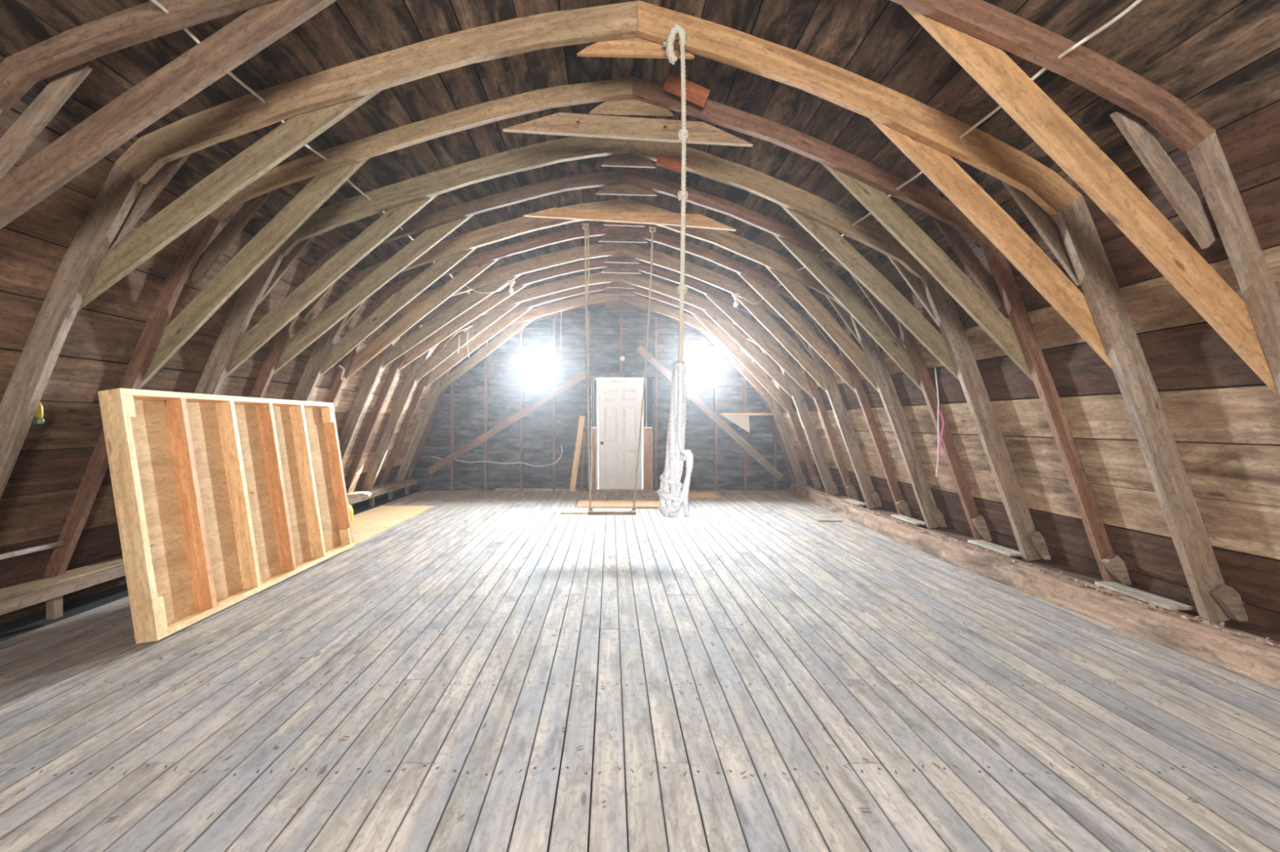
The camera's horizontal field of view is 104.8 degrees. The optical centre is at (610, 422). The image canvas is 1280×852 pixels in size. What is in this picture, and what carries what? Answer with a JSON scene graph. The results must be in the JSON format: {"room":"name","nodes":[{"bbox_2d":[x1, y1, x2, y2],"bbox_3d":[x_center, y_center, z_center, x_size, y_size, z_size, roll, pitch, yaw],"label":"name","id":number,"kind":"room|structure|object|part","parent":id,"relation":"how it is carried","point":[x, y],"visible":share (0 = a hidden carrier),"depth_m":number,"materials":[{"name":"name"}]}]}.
{"room":"farm building","nodes":[
{"label":"farm building","id":0,"kind":"room"},
{"bbox_2d":[0,107,452,624],"bbox_3d":[-3.458,-0.076,3.830,1.318,2.863,11.460,0,0,0],"label":"wall","id":1,"kind":"structure","parent":0,"point":[41,489],"depth_m":3.24,"materials":[{"name":"brown wood"}]},
{"bbox_2d":[0,541,63,559],"bbox_3d":[-3.740,0.828,2.780,0.014,0.039,1.160,0,0,0],"label":"batten","id":2,"kind":"object","parent":1,"relation":"attached to","point":[25,551],"visible":1,"depth_m":3.17,"materials":[{"name":"grey wood"}]},
{"bbox_2d":[33,402,44,424],"bbox_3d":[-3.370,-0.085,2.900,0.044,0.190,0.044,0,0,0],"label":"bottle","id":3,"kind":"object","parent":1,"relation":"hanging from","point":[38,415],"visible":0.8,"depth_m":2.89,"materials":[{"name":"yellow plastic"}]},
{"bbox_2d":[402,305,791,491],"bbox_3d":[-0.201,-0.515,9.450,7.697,3.730,0.220,0,0,0],"label":"wall","id":4,"kind":"structure","parent":0,"point":[493,390],"depth_m":9.44,"materials":[{"name":"grey wood"}]},
{"bbox_2d":[430,444,562,466],"bbox_3d":[-2.172,0.629,9.364,2.500,0.420,0.082,0,0,0],"label":"cable","id":5,"kind":"object","parent":4,"relation":"attached to","point":[561,445],"visible":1,"depth_m":9.33,"materials":[{"name":"white plastic"}]},
{"bbox_2d":[426,369,589,475],"bbox_3d":[-1.946,0.001,9.328,3.084,1.994,0.036,0,0,0],"label":"diagonal brace","id":6,"kind":"object","parent":4,"relation":"attached to","point":[575,380],"visible":0.99,"depth_m":9.31,"materials":[{"name":"brown wood"}]},
{"bbox_2d":[524,352,552,386],"bbox_3d":[-1.390,-1.020,9.495,0.560,0.640,0.110,0,0,0],"label":"window","id":7,"kind":"structure","parent":4,"relation":"in","point":[525,353],"depth_m":9.44,"materials":[{"name":"white paint"}]},
{"bbox_3d":[-1.390,-1.020,9.502,0.490,0.024,0.025,0,0,0],"label":"sash rail","id":8,"kind":"part","parent":7,"relation":"part of","materials":[{"name":"white paint"}]},
{"bbox_3d":[-1.330,1.280,9.394,1.740,0.040,0.084,0,0,0],"label":"plate","id":9,"kind":"part","parent":4,"relation":"part of","materials":[{"name":"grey wood"}]},
{"bbox_2d":[405,302,795,481],"bbox_3d":[-0.185,-0.623,9.336,7.422,3.506,0.077,0,0,0],"label":"arched frame","id":10,"kind":"object","parent":4,"relation":"attached to","point":[437,404],"visible":0.29,"depth_m":9.30,"materials":[{"name":"brown wood"}]},
{"bbox_3d":[-3.310,-0.188,9.324,1.173,2.543,0.051,0,0,0],"label":"leg","id":11,"kind":"part","parent":10,"relation":"part of","materials":[{"name":"brown wood"}]},
{"bbox_3d":[3.053,-0.075,9.323,0.946,2.410,0.049,0,0,0],"label":"leg","id":12,"kind":"part","parent":10,"relation":"part of","materials":[{"name":"brown wood"}]},
{"bbox_2d":[591,380,653,491],"bbox_3d":[0.215,0.247,9.385,1.170,2.105,0.170,0,0,0],"label":"door","id":13,"kind":"structure","parent":4,"relation":"in","point":[618,402],"depth_m":9.41,"materials":[{"name":"white paint"}]},
{"bbox_3d":[0.001,-0.515,9.420,0.254,0.212,0.024,0,0,0],"label":"panel","id":14,"kind":"part","parent":13,"relation":"part of","materials":[{"name":"white paint"}]},
{"bbox_3d":[0.001,0.045,9.420,0.254,0.652,0.024,0,0,0],"label":"panel","id":15,"kind":"part","parent":13,"relation":"part of","materials":[{"name":"white paint"}]},
{"bbox_3d":[0.001,0.795,9.420,0.254,0.512,0.024,0,0,0],"label":"panel","id":16,"kind":"part","parent":13,"relation":"part of","materials":[{"name":"white paint"}]},
{"bbox_3d":[0.364,-0.515,9.420,0.254,0.212,0.024,0,0,0],"label":"panel","id":17,"kind":"part","parent":13,"relation":"part of","materials":[{"name":"white paint"}]},
{"bbox_3d":[0.364,0.045,9.420,0.254,0.652,0.024,0,0,0],"label":"panel","id":18,"kind":"part","parent":13,"relation":"part of","materials":[{"name":"white paint"}]},
{"bbox_3d":[0.364,0.795,9.420,0.254,0.512,0.024,0,0,0],"label":"panel","id":19,"kind":"part","parent":13,"relation":"part of","materials":[{"name":"white paint"}]},
{"bbox_2d":[619,355,625,361],"bbox_3d":[0.220,-1.200,9.283,0.108,0.108,0.132,0,0,0],"label":"light bulb","id":20,"kind":"object","parent":4,"relation":"attached to","point":[622,358],"visible":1,"depth_m":9.23,"materials":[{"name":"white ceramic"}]},
{"bbox_2d":[684,352,713,386],"bbox_3d":[1.690,-1.020,9.495,0.560,0.640,0.110,0,0,0],"label":"window","id":21,"kind":"structure","parent":4,"relation":"in","point":[711,354],"depth_m":9.44,"materials":[{"name":"white paint"}]},
{"bbox_3d":[1.690,-1.020,9.502,0.490,0.024,0.025,0,0,0],"label":"sash rail","id":22,"kind":"part","parent":21,"relation":"part of","materials":[{"name":"white paint"}]},
{"bbox_2d":[635,345,783,480],"bbox_3d":[1.870,-0.185,9.328,2.792,2.577,0.036,0,0,0],"label":"diagonal brace","id":23,"kind":"object","parent":4,"relation":"attached to","point":[655,362],"visible":0.9,"depth_m":9.31,"materials":[{"name":"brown wood"}]},
{"bbox_2d":[720,413,773,433],"bbox_3d":[2.640,0.013,9.238,1.160,0.375,0.135,0,0,0],"label":"wall shelf","id":24,"kind":"object","parent":4,"relation":"attached to","point":[741,420],"visible":0.86,"depth_m":9.27,"materials":[{"name":"brown wood"}]},
{"bbox_2d":[0,490,1279,851],"bbox_3d":[-0.150,1.380,3.830,8.200,0.161,11.460,0,0,0],"label":"floor","id":25,"kind":"structure","parent":0,"point":[914,686],"depth_m":2.25,"materials":[{"name":"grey wood"}]},
{"bbox_2d":[0,478,417,619],"bbox_3d":[-3.757,1.177,4.925,0.235,0.244,8.650,0,0,0],"label":"wooden beam","id":26,"kind":"structure","parent":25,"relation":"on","point":[52,590],"depth_m":3.33,"materials":[{"name":"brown wood"}]},
{"bbox_3d":[-3.703,1.187,3.275,0.055,0.224,0.050,0,0,0],"label":"post","id":27,"kind":"part","parent":26,"relation":"part of","materials":[{"name":"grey wood"}]},
{"bbox_3d":[-3.703,1.187,7.625,0.055,0.224,0.050,0,0,0],"label":"post","id":28,"kind":"part","parent":26,"relation":"part of","materials":[{"name":"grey wood"}]},
{"bbox_3d":[-3.703,1.187,8.275,0.055,0.224,0.050,0,0,0],"label":"post","id":29,"kind":"part","parent":26,"relation":"part of","materials":[{"name":"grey wood"}]},
{"bbox_3d":[-3.703,1.187,8.925,0.055,0.224,0.050,0,0,0],"label":"post","id":30,"kind":"part","parent":26,"relation":"part of","materials":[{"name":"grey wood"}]},
{"bbox_2d":[97,388,354,644],"bbox_3d":[-2.835,0.550,4.000,0.351,1.502,2.224,0,0,0],"label":"wall panel","id":31,"kind":"object","parent":25,"relation":"on","point":[220,500],"visible":1,"depth_m":3.57,"materials":[{"name":"brown wood"}]},
{"bbox_3d":[-2.938,-0.174,4.000,0.115,0.038,2.220,-9,0,0],"label":"plate","id":32,"kind":"part","parent":31,"relation":"part of","materials":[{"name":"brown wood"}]},
{"bbox_3d":[-2.720,1.272,4.000,0.115,0.038,2.220,-9,0,0],"label":"plate","id":33,"kind":"part","parent":31,"relation":"part of","materials":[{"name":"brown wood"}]},
{"bbox_2d":[351,506,435,544],"bbox_3d":[-3.135,1.293,6.375,0.830,0.012,2.450,0,0,0],"label":"plywood sheet","id":34,"kind":"object","parent":25,"relation":"on","point":[367,524],"visible":0.57,"depth_m":6.58,"materials":[{"name":"brown wood"}]},
{"bbox_2d":[347,497,353,522],"bbox_3d":[-3.420,1.139,6.350,0.176,0.321,0.176,0,0,0],"label":"water jug","id":35,"kind":"object","parent":34,"relation":"on","point":[351,510],"visible":0.21,"depth_m":6.34,"materials":[{"name":"yellow plastic"}]},
{"bbox_2d":[442,497,482,502],"bbox_3d":[-2.475,1.294,8.225,0.550,0.010,0.450,0,0,0],"label":"plywood sheet","id":36,"kind":"object","parent":25,"relation":"on","point":[450,500],"visible":1,"depth_m":8.19,"materials":[{"name":"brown wood"}]},
{"bbox_2d":[560,507,588,513],"bbox_3d":[-0.500,1.292,7.210,0.440,0.014,0.420,0,0,0],"label":"plywood sheet","id":37,"kind":"object","parent":25,"relation":"on","point":[565,510],"visible":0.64,"depth_m":7.18,"materials":[{"name":"beige wood"}]},
{"bbox_2d":[569,415,585,492],"bbox_3d":[-0.630,0.584,9.245,0.342,1.425,0.095,0,0,-43],"label":"leaning board","id":38,"kind":"object","parent":25,"relation":"on","point":[581,421],"visible":1,"depth_m":9.23,"materials":[{"name":"brown wood"}]},
{"bbox_2d":[580,431,585,491],"bbox_3d":[-0.525,0.736,9.273,0.049,1.117,0.160,0,0,25],"label":"leaning board","id":39,"kind":"object","parent":25,"relation":"on","point":[584,433],"visible":1,"depth_m":9.26,"materials":[{"name":"brown wood"}]},
{"bbox_2d":[576,500,659,508],"bbox_3d":[0.130,1.288,7.750,1.300,0.022,0.600,0,0,0],"label":"plywood sheet","id":40,"kind":"object","parent":25,"relation":"on","point":[581,504],"visible":0.79,"depth_m":7.71,"materials":[{"name":"beige wood"}]},
{"bbox_2d":[14,502,1239,820],"bbox_3d":[0.237,1.297,4.859,5.446,0.004,6.506,0,0,0],"label":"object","id":41,"kind":"object","parent":25,"relation":"on","point":[713,502],"visible":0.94,"depth_m":2.04,"materials":[{"name":"brown wood"}]},
{"bbox_2d":[688,492,719,498],"bbox_3d":[1.580,1.292,8.725,0.560,0.014,0.650,0,0,0],"label":"plywood sheet","id":42,"kind":"object","parent":25,"relation":"on","point":[691,495],"visible":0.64,"depth_m":8.62,"materials":[{"name":"brown wood"}]},
{"bbox_2d":[801,512,843,521],"bbox_3d":[2.885,1.293,6.725,0.330,0.012,0.550,0,0,0],"label":"plywood sheet","id":43,"kind":"object","parent":25,"relation":"on","point":[819,517],"visible":1,"depth_m":6.70,"materials":[{"name":"grey wood"}]},
{"bbox_2d":[791,481,955,559],"bbox_3d":[3.304,1.204,6.974,0.220,0.188,4.631,0,0,3],"label":"beam","id":44,"kind":"structure","parent":25,"relation":"on","point":[929,544],"depth_m":5.77,"materials":[{"name":"brown wood"}]},
{"bbox_2d":[842,498,866,505],"bbox_3d":[3.365,1.095,6.775,0.142,0.019,0.451,0,0,0],"label":"board","id":45,"kind":"object","parent":44,"relation":"on","point":[851,500],"visible":0.92,"depth_m":6.76,"materials":[{"name":"grey wood"}]},
{"bbox_2d":[791,482,1279,646],"bbox_3d":[3.270,1.107,5.378,0.258,0.017,7.468,0,0,0],"label":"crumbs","id":46,"kind":"object","parent":44,"relation":"on","point":[1184,616],"visible":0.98,"depth_m":3.67,"materials":[{"name":"brown wood"}]},
{"bbox_2d":[795,481,1279,642],"bbox_3d":[3.407,1.201,4.790,0.210,0.194,8.980,0,0,0],"label":"beam","id":47,"kind":"structure","parent":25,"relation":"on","point":[1077,574],"depth_m":3.68,"materials":[{"name":"brown wood"}]},
{"bbox_2d":[43,76,1132,585],"bbox_3d":[-0.183,-0.623,3.412,7.426,3.506,0.163,0,0,0],"label":"arched frame","id":48,"kind":"object","parent":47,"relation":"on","point":[868,183],"visible":0.94,"depth_m":3.38,"materials":[{"name":"brown wood"}]},
{"bbox_3d":[-3.310,-0.188,3.403,1.173,2.543,0.050,0,0,0],"label":"leg","id":49,"kind":"part","parent":48,"relation":"part of","materials":[{"name":"brown wood"}]},
{"bbox_2d":[149,0,470,294],"bbox_3d":[-1.940,-1.786,4.163,0.054,0.056,5.187,0,0,0],"label":"cable","id":50,"kind":"object","parent":48,"relation":"attached to","point":[161,6],"visible":0.32,"depth_m":2.65,"materials":[{"name":"white plastic"}]},
{"bbox_2d":[760,0,1142,300],"bbox_3d":[1.964,-1.588,4.162,0.040,0.050,5.187,0,0,0],"label":"cable","id":51,"kind":"object","parent":48,"relation":"attached to","point":[1135,3],"visible":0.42,"depth_m":2.15,"materials":[{"name":"white plastic"}]},
{"bbox_3d":[3.053,-0.075,3.404,0.946,2.410,0.050,0,0,0],"label":"leg","id":52,"kind":"part","parent":48,"relation":"part of","materials":[{"name":"brown wood"}]},
{"bbox_2d":[360,272,839,495],"bbox_3d":[-0.183,-0.613,7.681,7.426,3.525,0.163,0,0,0],"label":"arched frame","id":53,"kind":"object","parent":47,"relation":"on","point":[419,369],"visible":0.66,"depth_m":7.65,"materials":[{"name":"brown wood"}]},
{"bbox_3d":[-3.285,-0.177,7.675,1.221,2.566,0.048,0,0,0],"label":"leg","id":54,"kind":"part","parent":53,"relation":"part of","materials":[{"name":"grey wood"}]},
{"bbox_2d":[466,325,469,357],"bbox_3d":[-2.198,-1.250,7.603,0.028,0.502,0.062,0,0,13],"label":"cord","id":55,"kind":"object","parent":53,"relation":"hanging from","point":[468,326],"visible":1,"depth_m":7.58,"materials":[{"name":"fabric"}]},
{"bbox_3d":[3.028,-0.065,7.673,0.996,2.429,0.048,0,0,0],"label":"leg","id":56,"kind":"part","parent":53,"relation":"part of","materials":[{"name":"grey wood"}]},
{"bbox_2d":[378,282,822,489],"bbox_3d":[-0.183,-0.623,8.291,7.426,3.506,0.163,0,0,0],"label":"arched frame","id":57,"kind":"object","parent":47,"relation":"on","point":[780,395],"visible":0.71,"depth_m":8.27,"materials":[{"name":"brown wood"}]},
{"bbox_3d":[-3.310,-0.188,8.284,1.173,2.543,0.050,0,0,0],"label":"leg","id":58,"kind":"part","parent":57,"relation":"part of","materials":[{"name":"brown wood"}]},
{"bbox_3d":[3.053,-0.075,8.284,0.946,2.410,0.051,0,0,0],"label":"leg","id":59,"kind":"part","parent":57,"relation":"part of","materials":[{"name":"brown wood"}]},
{"bbox_2d":[395,293,807,484],"bbox_3d":[-0.183,-0.613,8.902,7.426,3.525,0.163,0,0,0],"label":"arched frame","id":60,"kind":"object","parent":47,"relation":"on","point":[445,380],"visible":0.64,"depth_m":8.87,"materials":[{"name":"brown wood"}]},
{"bbox_3d":[-3.285,-0.177,8.895,1.221,2.566,0.051,0,0,0],"label":"leg","id":61,"kind":"part","parent":60,"relation":"part of","materials":[{"name":"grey wood"}]},
{"bbox_2d":[560,311,561,353],"bbox_3d":[-0.901,-1.675,8.914,0.011,0.850,0.042,0,0,0],"label":"cord","id":62,"kind":"object","parent":60,"relation":"hanging from","point":[561,311],"visible":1,"depth_m":8.90,"materials":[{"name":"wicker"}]},
{"bbox_3d":[3.028,-0.065,8.893,0.996,2.429,0.050,0,0,0],"label":"leg","id":63,"kind":"part","parent":60,"relation":"part of","materials":[{"name":"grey wood"}]},
{"bbox_2d":[344,257,858,499],"bbox_3d":[-0.183,-0.623,7.072,7.426,3.506,0.163,0,0,0],"label":"arched frame","id":64,"kind":"object","parent":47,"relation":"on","point":[723,301],"visible":0.69,"depth_m":7.04,"materials":[{"name":"brown wood"}]},
{"bbox_3d":[-3.310,-0.188,7.065,1.173,2.543,0.050,0,0,0],"label":"leg","id":65,"kind":"part","parent":64,"relation":"part of","materials":[{"name":"brown wood"}]},
{"bbox_3d":[3.053,-0.075,7.066,0.946,2.410,0.050,0,0,0],"label":"leg","id":66,"kind":"part","parent":64,"relation":"part of","materials":[{"name":"brown wood"}]},
{"bbox_2d":[338,242,882,509],"bbox_3d":[-0.183,-0.613,6.462,7.426,3.525,0.163,0,0,0],"label":"arched frame","id":67,"kind":"object","parent":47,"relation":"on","point":[490,281],"visible":0.66,"depth_m":6.43,"materials":[{"name":"brown wood"}]},
{"bbox_3d":[-3.285,-0.177,6.454,1.221,2.566,0.051,0,0,0],"label":"leg","id":68,"kind":"part","parent":67,"relation":"part of","materials":[{"name":"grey wood"}]},
{"bbox_2d":[465,283,508,293],"bbox_3d":[-1.620,-1.756,6.403,0.669,0.156,0.028,0,0,4],"label":"cable","id":69,"kind":"object","parent":67,"relation":"attached to","point":[508,283],"visible":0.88,"depth_m":6.40,"materials":[{"name":"white plastic"}]},
{"bbox_2d":[506,280,515,294],"bbox_3d":[-1.290,-1.746,6.370,0.104,0.169,0.104,0,0,0],"label":"light bulb","id":70,"kind":"object","parent":69,"relation":"hanging from","point":[510,282],"visible":1,"depth_m":6.34,"materials":[{"name":"white glass"}]},
{"bbox_3d":[-1.290,-1.716,6.370,0.068,0.109,0.068,0,0,0],"label":"bulb","id":71,"kind":"part","parent":70,"relation":"part of","materials":[{"name":"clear glass"}]},
{"bbox_2d":[738,296,761,304],"bbox_3d":[1.796,-1.599,6.402,0.360,0.113,0.026,0,0,-7],"label":"cable","id":72,"kind":"object","parent":67,"relation":"attached to","point":[739,296],"visible":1,"depth_m":6.40,"materials":[{"name":"white plastic"}]},
{"bbox_2d":[732,293,740,307],"bbox_3d":[1.620,-1.575,6.370,0.104,0.169,0.104,0,0,0],"label":"light bulb","id":73,"kind":"object","parent":72,"relation":"hanging from","point":[735,295],"visible":1,"depth_m":6.34,"materials":[{"name":"white glass"}]},
{"bbox_3d":[1.620,-1.546,6.370,0.068,0.109,0.068,0,0,0],"label":"bulb","id":74,"kind":"part","parent":73,"relation":"part of","materials":[{"name":"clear glass"}]},
{"bbox_3d":[3.028,-0.065,6.457,0.996,2.429,0.050,0,0,0],"label":"leg","id":75,"kind":"part","parent":67,"relation":"part of","materials":[{"name":"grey wood"}]},
{"bbox_2d":[324,224,911,515],"bbox_3d":[-0.183,-0.623,5.851,7.426,3.506,0.163,0,0,0],"label":"arched frame","id":76,"kind":"object","parent":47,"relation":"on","point":[762,283],"visible":0.73,"depth_m":5.83,"materials":[{"name":"brown wood"}]},
{"bbox_3d":[-3.310,-0.188,5.845,1.173,2.543,0.051,0,0,0],"label":"leg","id":77,"kind":"part","parent":76,"relation":"part of","materials":[{"name":"brown wood"}]},
{"bbox_3d":[3.053,-0.075,5.844,0.946,2.410,0.050,0,0,0],"label":"leg","id":78,"kind":"part","parent":76,"relation":"part of","materials":[{"name":"brown wood"}]},
{"bbox_2d":[291,198,946,528],"bbox_3d":[-0.183,-0.613,5.242,7.426,3.525,0.163,0,0,0],"label":"arched frame","id":79,"kind":"object","parent":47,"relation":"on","point":[447,253],"visible":0.68,"depth_m":5.21,"materials":[{"name":"brown wood"}]},
{"bbox_3d":[-3.285,-0.177,5.235,1.221,2.566,0.051,0,0,0],"label":"leg","id":80,"kind":"part","parent":79,"relation":"part of","materials":[{"name":"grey wood"}]},
{"bbox_2d":[338,364,347,384],"bbox_3d":[-2.819,-0.500,5.175,0.092,0.212,0.019,0,0,2],"label":"scrap","id":81,"kind":"object","parent":79,"relation":"attached to","point":[340,366],"visible":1,"depth_m":5.17,"materials":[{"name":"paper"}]},
{"bbox_2d":[582,222,656,515],"bbox_3d":[0.086,-0.568,5.102,0.770,3.014,0.232,0,0,0],"label":"swing","id":82,"kind":"object","parent":79,"relation":"hanging from","point":[591,511],"visible":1,"depth_m":5.09,"materials":[{"name":"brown wood"}]},
{"bbox_3d":[0.010,0.922,5.100,0.490,0.034,0.226,0,0,0],"label":"seat","id":83,"kind":"part","parent":82,"relation":"part of","materials":[{"name":"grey wood"}]},
{"bbox_3d":[3.028,-0.065,5.235,0.996,2.429,0.049,0,0,0],"label":"leg","id":84,"kind":"part","parent":79,"relation":"part of","materials":[{"name":"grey wood"}]},
{"bbox_2d":[248,168,991,541],"bbox_3d":[-0.183,-0.623,4.631,7.426,3.506,0.163,0,0,0],"label":"arched frame","id":85,"kind":"object","parent":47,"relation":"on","point":[438,224],"visible":0.69,"depth_m":4.60,"materials":[{"name":"brown wood"}]},
{"bbox_3d":[-3.310,-0.188,4.624,1.173,2.543,0.050,0,0,0],"label":"leg","id":86,"kind":"part","parent":85,"relation":"part of","materials":[{"name":"brown wood"}]},
{"bbox_3d":[3.053,-0.075,4.625,0.946,2.410,0.050,0,0,0],"label":"leg","id":87,"kind":"part","parent":85,"relation":"part of","materials":[{"name":"brown wood"}]},
{"bbox_2d":[934,367,943,476],"bbox_3d":[2.904,-0.005,4.360,0.066,0.971,0.087,0,0,0],"label":"ribbon","id":88,"kind":"object","parent":85,"relation":"hanging from","point":[942,429],"visible":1,"depth_m":4.35,"materials":[{"name":"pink fabric"}]},
{"bbox_2d":[194,136,1051,561],"bbox_3d":[-0.183,-0.613,4.021,7.426,3.525,0.163,0,0,0],"label":"arched frame","id":89,"kind":"object","parent":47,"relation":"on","point":[820,218],"visible":0.79,"depth_m":3.99,"materials":[{"name":"brown wood"}]},
{"bbox_3d":[-3.285,-0.177,4.015,1.221,2.566,0.050,0,0,0],"label":"leg","id":90,"kind":"part","parent":89,"relation":"part of","materials":[{"name":"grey wood"}]},
{"bbox_2d":[655,154,687,173],"bbox_3d":[0.485,-2.060,3.930,0.253,0.146,0.035,0,0,0],"label":"wood block","id":91,"kind":"object","parent":89,"relation":"attached to","point":[664,162],"visible":0.86,"depth_m":3.91,"materials":[{"name":"brown wood"}]},
{"bbox_3d":[3.028,-0.065,4.014,0.996,2.429,0.051,0,0,0],"label":"leg","id":92,"kind":"part","parent":89,"relation":"part of","materials":[{"name":"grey wood"}]},
{"bbox_2d":[0,0,1248,623],"bbox_3d":[-0.183,-0.613,2.801,7.426,3.525,0.163,0,0,0],"label":"arched frame","id":93,"kind":"object","parent":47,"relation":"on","point":[99,255],"visible":0.98,"depth_m":2.77,"materials":[{"name":"brown wood"}]},
{"bbox_3d":[-3.285,-0.177,2.795,1.221,2.566,0.052,0,0,0],"label":"leg","id":94,"kind":"part","parent":93,"relation":"part of","materials":[{"name":"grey wood"}]},
{"bbox_2d":[657,23,693,518],"bbox_3d":[0.325,-0.818,2.663,0.154,2.670,0.235,0,0,-40],"label":"rope","id":95,"kind":"object","parent":93,"relation":"hanging from","point":[670,494],"visible":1,"depth_m":2.63,"materials":[{"name":"beige fabric"}]},
{"bbox_3d":[3.028,-0.065,2.794,0.996,2.429,0.050,0,0,0],"label":"leg","id":96,"kind":"part","parent":93,"relation":"part of","materials":[{"name":"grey wood"}]},
{"bbox_2d":[0,0,1279,394],"bbox_3d":[-0.183,-0.623,2.192,7.426,3.506,0.163,0,0,0],"label":"arched frame","id":97,"kind":"object","parent":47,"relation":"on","point":[975,33],"visible":1,"depth_m":2.21,"materials":[{"name":"brown wood"}]},
{"bbox_3d":[3.053,-0.075,2.185,0.946,2.410,0.051,0,0,0],"label":"leg","id":98,"kind":"part","parent":97,"relation":"part of","materials":[{"name":"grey wood"}]},
{"bbox_2d":[890,514,925,524],"bbox_3d":[3.361,1.095,5.550,0.143,0.019,0.503,0,0,0],"label":"board","id":99,"kind":"object","parent":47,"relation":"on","point":[903,517],"visible":0.92,"depth_m":5.51,"materials":[{"name":"grey wood"}]},
{"bbox_2d":[967,539,1021,556],"bbox_3d":[3.360,1.095,4.305,0.144,0.019,0.492,0,0,0],"label":"board","id":100,"kind":"object","parent":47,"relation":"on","point":[1001,549],"visible":0.95,"depth_m":4.26,"materials":[{"name":"grey wood"}]},
{"bbox_2d":[941,539,1279,689],"bbox_3d":[3.295,1.203,2.481,0.212,0.190,4.367,0,0,-2],"label":"beam","id":101,"kind":"structure","parent":25,"relation":"on","point":[1234,652],"depth_m":3.00,"materials":[{"name":"brown wood"}]},
{"bbox_2d":[1094,581,1192,609],"bbox_3d":[3.361,1.095,3.130,0.143,0.019,0.462,0,0,0],"label":"board","id":102,"kind":"object","parent":101,"relation":"on","point":[1168,604],"visible":1,"depth_m":3.08,"materials":[{"name":"grey wood"}]},
{"bbox_2d":[0,0,1279,350],"bbox_3d":[-0.073,-1.881,3.830,5.596,1.195,11.460,0,0,0],"label":"ceiling","id":103,"kind":"structure","parent":0,"point":[1220,59],"depth_m":2.72,"materials":[{"name":"brown wood"}]},
{"bbox_2d":[662,73,710,107],"bbox_3d":[0.505,-2.210,3.270,0.311,0.211,0.035,0,0,0],"label":"wood block","id":104,"kind":"object","parent":103,"relation":"attached to","point":[696,94],"visible":0.93,"depth_m":3.25,"materials":[{"name":"brown wood"}]},
{"bbox_2d":[761,99,1279,632],"bbox_3d":[3.187,0.019,3.830,1.055,2.672,11.460,0,0,0],"label":"wall","id":105,"kind":"structure","parent":0,"point":[1224,420],"depth_m":3.06,"materials":[{"name":"brown wood"}]}
]}

